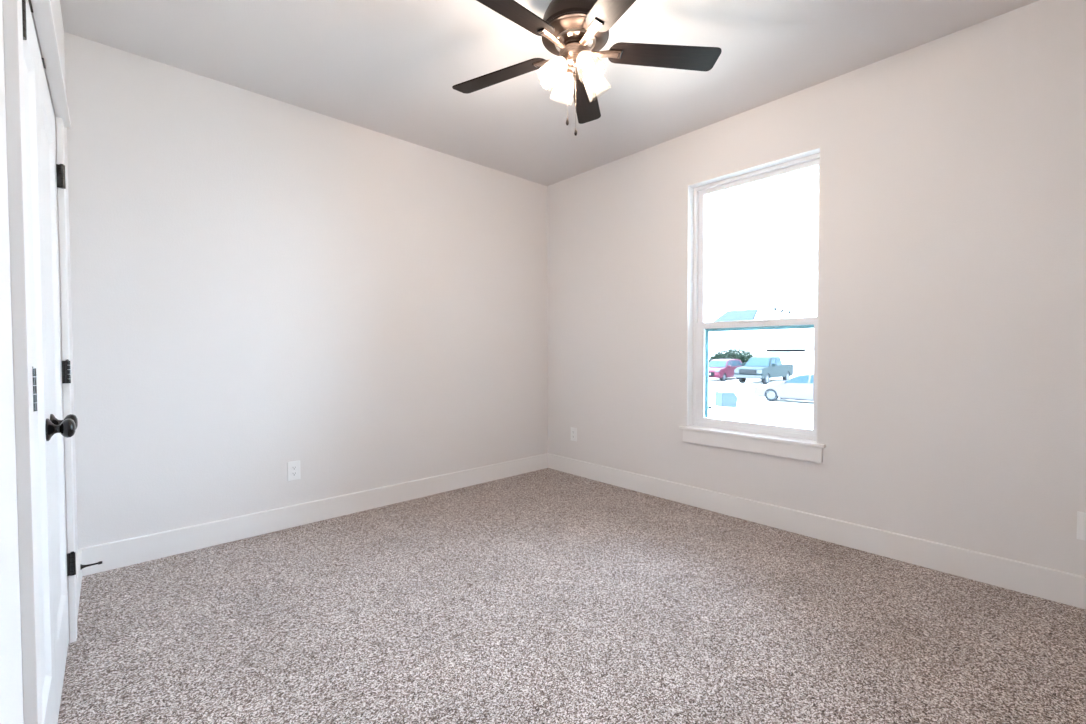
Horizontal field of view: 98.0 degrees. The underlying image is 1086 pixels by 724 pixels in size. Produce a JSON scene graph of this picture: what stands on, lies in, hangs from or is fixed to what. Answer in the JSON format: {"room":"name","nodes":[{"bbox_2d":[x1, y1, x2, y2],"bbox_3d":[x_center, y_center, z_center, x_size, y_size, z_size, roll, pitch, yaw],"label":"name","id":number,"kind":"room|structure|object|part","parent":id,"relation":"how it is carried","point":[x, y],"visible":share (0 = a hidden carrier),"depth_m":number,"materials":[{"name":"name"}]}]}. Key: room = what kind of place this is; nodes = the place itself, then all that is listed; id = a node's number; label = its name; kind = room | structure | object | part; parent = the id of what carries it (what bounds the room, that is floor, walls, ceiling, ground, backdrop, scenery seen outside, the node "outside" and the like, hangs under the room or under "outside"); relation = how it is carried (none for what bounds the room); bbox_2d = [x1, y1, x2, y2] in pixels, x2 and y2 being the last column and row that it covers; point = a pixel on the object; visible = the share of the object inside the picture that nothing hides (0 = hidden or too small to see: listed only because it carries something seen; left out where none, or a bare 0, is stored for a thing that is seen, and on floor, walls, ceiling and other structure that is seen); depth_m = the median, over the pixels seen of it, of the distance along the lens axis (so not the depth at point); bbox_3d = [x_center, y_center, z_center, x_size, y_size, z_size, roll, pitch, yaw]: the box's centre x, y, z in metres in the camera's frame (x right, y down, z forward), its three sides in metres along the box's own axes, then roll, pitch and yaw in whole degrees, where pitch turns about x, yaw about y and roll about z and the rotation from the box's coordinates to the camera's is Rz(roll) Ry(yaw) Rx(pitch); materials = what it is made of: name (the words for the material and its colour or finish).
{"room":"empty bedroom","nodes":[
{"label":"empty bedroom","id":0,"kind":"room"},
{"bbox_2d":[0,0,77,723],"bbox_3d":[-1.156,-0.242,0.906,0.200,2.740,3.827,-1,2,-43],"label":"wall","id":1,"kind":"structure","parent":0,"point":[11,684],"depth_m":0.84,"materials":[{"name":"white paint"}]},
{"bbox_2d":[2,0,76,723],"bbox_3d":[-1.449,0.017,1.408,0.039,2.200,1.397,-1,2,-43],"label":"door frame","id":2,"kind":"structure","parent":1,"relation":"attached to","point":[42,13],"depth_m":0.91,"materials":[{"name":"white paint"}]},
{"bbox_3d":[-1.018,0.102,0.927,0.019,2.050,0.072,-1,2,-43],"label":"casing leg","id":3,"kind":"part","parent":2,"relation":"part of","materials":[{"name":"white paint"}]},
{"bbox_3d":[-1.890,0.082,1.874,0.019,2.050,0.090,-1,2,-43],"label":"casing leg","id":4,"kind":"part","parent":2,"relation":"part of","materials":[{"name":"white paint"}]},
{"bbox_2d":[22,0,75,723],"bbox_3d":[-1.247,0.088,1.178,0.094,2.030,0.600,-1,2,-43],"label":"door","id":5,"kind":"structure","parent":1,"relation":"in","point":[44,429],"depth_m":1.30,"materials":[{"name":"white paint"}]},
{"bbox_3d":[-1.391,0.193,1.364,0.059,0.065,0.065,-1,2,-43],"label":"knob","id":6,"kind":"part","parent":5,"relation":"part of","materials":[{"name":"black metal"}]},
{"bbox_2d":[38,45,77,723],"bbox_3d":[-1.655,0.079,1.621,0.094,2.030,0.600,-1,2,-43],"label":"door","id":7,"kind":"structure","parent":1,"relation":"in","point":[53,174],"depth_m":1.68,"materials":[{"name":"white paint"}]},
{"bbox_3d":[-1.483,0.191,1.464,0.059,0.065,0.065,-1,2,-43],"label":"knob","id":8,"kind":"part","parent":7,"relation":"part of","materials":[{"name":"black metal"}]},
{"bbox_2d":[76,549,81,617],"bbox_3d":[-1.074,1.055,1.010,0.014,0.141,3.799,-1,2,-43],"label":"baseboard","id":9,"kind":"structure","parent":1,"relation":"attached to","point":[79,552],"depth_m":2.21,"materials":[{"name":"white paint"}]},
{"bbox_2d":[64,32,547,548],"bbox_3d":[-1.218,-0.305,3.551,3.592,2.740,0.150,-1,2,-43],"label":"wall","id":10,"kind":"structure","parent":0,"point":[260,284],"depth_m":2.99,"materials":[{"name":"white paint"}]},
{"bbox_2d":[287,460,299,480],"bbox_3d":[-1.628,0.711,3.087,0.076,0.124,0.008,-1,2,-43],"label":"wall outlet","id":11,"kind":"object","parent":10,"relation":"attached to","point":[293,467],"visible":1,"depth_m":3.08,"materials":[{"name":"white plastic"}]},
{"bbox_2d":[78,453,547,575],"bbox_3d":[-1.159,0.996,3.522,3.292,0.141,0.014,-1,2,-43],"label":"baseboard","id":12,"kind":"structure","parent":10,"relation":"attached to","point":[126,552],"depth_m":3.03,"materials":[{"name":"white paint"}]},
{"bbox_2d":[80,561,101,569],"bbox_3d":[-2.226,1.000,2.329,0.078,0.026,0.026,-1,2,-43],"label":"door stop","id":13,"kind":"object","parent":12,"relation":"attached to","point":[99,562],"visible":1,"depth_m":2.32,"materials":[{"name":"black metal"}]},
{"bbox_2d":[60,0,1038,185],"bbox_3d":[0.124,-1.744,2.053,3.592,0.200,4.127,-1,2,-43],"label":"ceiling","id":14,"kind":"structure","parent":0,"point":[391,68],"depth_m":2.55,"materials":[{"name":"white paint"}]},
{"bbox_2d":[452,0,721,135],"bbox_3d":[0.101,-1.336,2.132,1.230,0.618,1.290,1,2,29],"label":"ceiling fan","id":15,"kind":"object","parent":14,"relation":"hanging from","point":[574,31],"visible":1,"depth_m":2.10,"materials":[{"name":"black wood"}]},
{"bbox_3d":[-0.211,-1.395,2.306,0.514,0.006,0.134,1,14,29],"label":"blade","id":16,"kind":"part","parent":15,"relation":"part of","materials":[{"name":"brown wood"}]},
{"bbox_3d":[-0.156,-1.384,1.831,0.514,0.006,0.134,-1,14,-43],"label":"blade","id":17,"kind":"part","parent":15,"relation":"part of","materials":[{"name":"brown wood"}]},
{"bbox_3d":[0.054,-1.278,2.066,0.059,0.066,0.049,-1,2,-43],"label":"light bulb","id":18,"kind":"part","parent":15,"relation":"part of","materials":[{"name":"white glass"}]},
{"bbox_2d":[556,55,567,68],"bbox_3d":[0.083,-1.319,2.078,0.052,0.054,0.053,-1,2,-43],"label":"bulb","id":19,"kind":"object","parent":15,"relation":"attached to","point":[562,60],"depth_m":2.06,"materials":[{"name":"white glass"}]},
{"bbox_3d":[0.100,-1.281,2.199,0.049,0.066,0.059,-1,2,-43],"label":"light bulb","id":20,"kind":"part","parent":15,"relation":"part of","materials":[{"name":"white glass"}]},
{"bbox_2d":[562,68,572,80],"bbox_3d":[0.113,-1.321,2.169,0.053,0.054,0.052,-1,2,-43],"label":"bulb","id":21,"kind":"object","parent":15,"relation":"attached to","point":[566,71],"depth_m":2.15,"materials":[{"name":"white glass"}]},
{"bbox_3d":[0.144,-1.434,2.106,0.286,0.018,0.286,-1,2,-43],"label":"motor plate","id":22,"kind":"part","parent":15,"relation":"part of","materials":[{"name":"silver metal"}]},
{"bbox_2d":[577,51,588,63],"bbox_3d":[0.175,-1.319,2.048,0.053,0.054,0.052,-1,2,-43],"label":"bulb","id":23,"kind":"object","parent":15,"relation":"attached to","point":[582,56],"depth_m":2.03,"materials":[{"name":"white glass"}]},
{"bbox_3d":[0.224,-1.401,2.506,0.134,0.006,0.514,-12,-1,11],"label":"blade","id":24,"kind":"part","parent":15,"relation":"part of","materials":[{"name":"brown wood"}]},
{"bbox_3d":[0.188,-1.277,2.020,0.049,0.066,0.059,-1,2,-43],"label":"light bulb","id":25,"kind":"part","parent":15,"relation":"part of","materials":[{"name":"white glass"}]},
{"bbox_2d":[582,69,593,76],"bbox_3d":[0.204,-1.321,2.139,0.052,0.054,0.053,-1,2,-43],"label":"bulb","id":26,"kind":"object","parent":15,"relation":"attached to","point":[590,73],"depth_m":2.13,"materials":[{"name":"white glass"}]},
{"bbox_3d":[0.234,-1.280,2.153,0.059,0.066,0.049,-1,2,-43],"label":"light bulb","id":27,"kind":"part","parent":15,"relation":"part of","materials":[{"name":"white glass"}]},
{"bbox_3d":[0.313,-1.384,1.737,0.134,0.006,0.514,12,-4,-24],"label":"blade","id":28,"kind":"part","parent":15,"relation":"part of","materials":[{"name":"brown wood"}]},
{"bbox_3d":[0.548,-1.394,2.154,0.514,0.006,0.134,0,-11,-7],"label":"blade","id":29,"kind":"part","parent":15,"relation":"part of","materials":[{"name":"brown wood"}]},
{"bbox_2d":[58,468,1085,723],"bbox_3d":[0.133,1.196,2.123,3.592,0.200,4.127,-1,2,-43],"label":"floor","id":30,"kind":"structure","parent":0,"point":[547,595],"depth_m":1.95,"materials":[{"name":"carpet"}]},
{"bbox_2d":[713,304,808,321],"bbox_3d":[29.027,-3.182,59.953,13.200,7.643,17.000,-1,2,-43],"label":"house","id":31,"kind":"structure","parent":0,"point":[764,312],"depth_m":58.07,"materials":[{"name":"white"}]},
{"bbox_2d":[547,0,1085,576],"bbox_3d":[1.395,-0.305,3.253,0.150,2.740,3.827,-1,2,-43],"label":"wall","id":32,"kind":"structure","parent":0,"point":[952,340],"depth_m":2.54,"materials":[{"name":"white paint"}]},
{"bbox_2d":[571,427,576,440],"bbox_3d":[0.284,0.669,4.370,0.008,0.124,0.076,-1,2,-43],"label":"wall outlet","id":33,"kind":"object","parent":32,"relation":"attached to","point":[573,430],"visible":1,"depth_m":4.37,"materials":[{"name":"white plastic"}]},
{"bbox_2d":[679,147,825,462],"bbox_3d":[1.408,-0.348,3.214,0.178,1.892,0.977,-1,2,-43],"label":"window","id":34,"kind":"structure","parent":32,"relation":"in","point":[783,441],"depth_m":3.32,"materials":[{"name":"white paint"}]},
{"bbox_3d":[1.438,0.083,3.242,0.034,0.741,0.837,-1,2,-43],"label":"sash","id":35,"kind":"part","parent":34,"relation":"part of","materials":[{"name":"white plastic"}]},
{"bbox_3d":[1.458,-0.757,3.243,0.024,1.020,0.837,-1,2,-43],"label":"sash","id":36,"kind":"part","parent":34,"relation":"part of","materials":[{"name":"white plastic"}]},
{"bbox_3d":[1.456,0.102,3.257,0.007,0.699,0.833,-1,2,-43],"label":"screen frame","id":37,"kind":"part","parent":34,"relation":"part of","materials":[{"name":"teal"}]},
{"bbox_2d":[548,453,1085,609],"bbox_3d":[1.343,0.995,3.223,0.014,0.141,3.813,-1,2,-43],"label":"baseboard","id":38,"kind":"structure","parent":32,"relation":"attached to","point":[1062,587],"depth_m":2.68,"materials":[{"name":"white paint"}]},
{"bbox_2d":[1077,511,1085,540],"bbox_3d":[2.400,0.726,2.072,0.008,0.124,0.076,-1,2,-43],"label":"wall outlet","id":39,"kind":"object","parent":32,"relation":"attached to","point":[1081,516],"visible":1,"depth_m":2.09,"materials":[{"name":"white plastic"}]},
{"label":"outside","id":40,"kind":"structure","parent":0,"visible":0},
{"bbox_2d":[708,377,789,389],"bbox_3d":[45.037,0.393,61.850,90.000,1.688,120.000,-1,2,-43],"label":"driveway","id":41,"kind":"structure","parent":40,"point":[732,382],"depth_m":34.48,"materials":[{"name":"concrete"}]},
{"bbox_2d":[708,359,741,380],"bbox_3d":[14.324,0.617,37.868,4.475,1.680,2.200,-1,2,-43],"label":"suv","id":42,"kind":"object","parent":41,"relation":"on","point":[722,369],"visible":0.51,"depth_m":36.94,"materials":[{"name":"pink paint"}]},
{"bbox_2d":[709,348,756,363],"bbox_3d":[16.254,0.085,40.396,1.443,2.539,4.568,-1,2,-43],"label":"hedge","id":43,"kind":"object","parent":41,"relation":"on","point":[744,357],"visible":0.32,"depth_m":40.07,"materials":[{"name":"green plant"}]},
{"bbox_2d":[709,328,813,377],"bbox_3d":[22.745,-1.194,42.681,10.781,5.123,24.034,-1,2,-43],"label":"house","id":44,"kind":"structure","parent":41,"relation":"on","point":[795,347],"depth_m":40.08,"materials":[{"name":"white"}]},
{"bbox_2d":[734,357,792,383],"bbox_3d":[16.558,0.571,35.302,5.900,1.920,2.440,-1,2,-43],"label":"pickup truck","id":45,"kind":"object","parent":41,"relation":"on","point":[763,368],"visible":0.99,"depth_m":34.15,"materials":[{"name":"grey metal"}]},
{"bbox_2d":[739,369,755,373],"bbox_3d":[14.461,0.693,33.374,0.080,0.340,1.160,-1,2,-43],"label":"grille","id":46,"kind":"object","parent":45,"relation":"attached to","point":[741,371],"depth_m":33.36,"materials":[{"name":"grey metal"}]},
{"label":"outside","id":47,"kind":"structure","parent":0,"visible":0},
{"bbox_2d":[708,388,812,411],"bbox_3d":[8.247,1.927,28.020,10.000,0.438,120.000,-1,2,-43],"label":"street","id":48,"kind":"structure","parent":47,"point":[743,400],"depth_m":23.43,"materials":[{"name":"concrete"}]},
{"bbox_2d":[741,373,813,400],"bbox_3d":[12.928,1.276,23.800,2.040,1.450,5.392,-1,2,-43],"label":"sedan","id":49,"kind":"object","parent":48,"relation":"on","point":[800,387],"visible":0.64,"depth_m":23.30,"materials":[{"name":"silver metal"}]},
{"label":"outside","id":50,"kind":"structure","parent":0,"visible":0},
{"bbox_2d":[708,403,812,428],"bbox_3d":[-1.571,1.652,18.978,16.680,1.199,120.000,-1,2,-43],"label":"yard","id":51,"kind":"structure","parent":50,"point":[800,419],"depth_m":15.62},
{"bbox_2d":[715,390,737,406],"bbox_3d":[7.596,1.540,19.581,0.680,0.670,0.720,0,1,-5],"label":"utility box","id":52,"kind":"object","parent":51,"relation":"on","point":[723,398],"visible":0.95,"depth_m":19.25,"materials":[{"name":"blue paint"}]},
{"bbox_3d":[7.516,1.226,19.567,0.520,0.040,0.720,0,1,-5],"label":"lid","id":53,"kind":"part","parent":52,"relation":"part of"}
]}

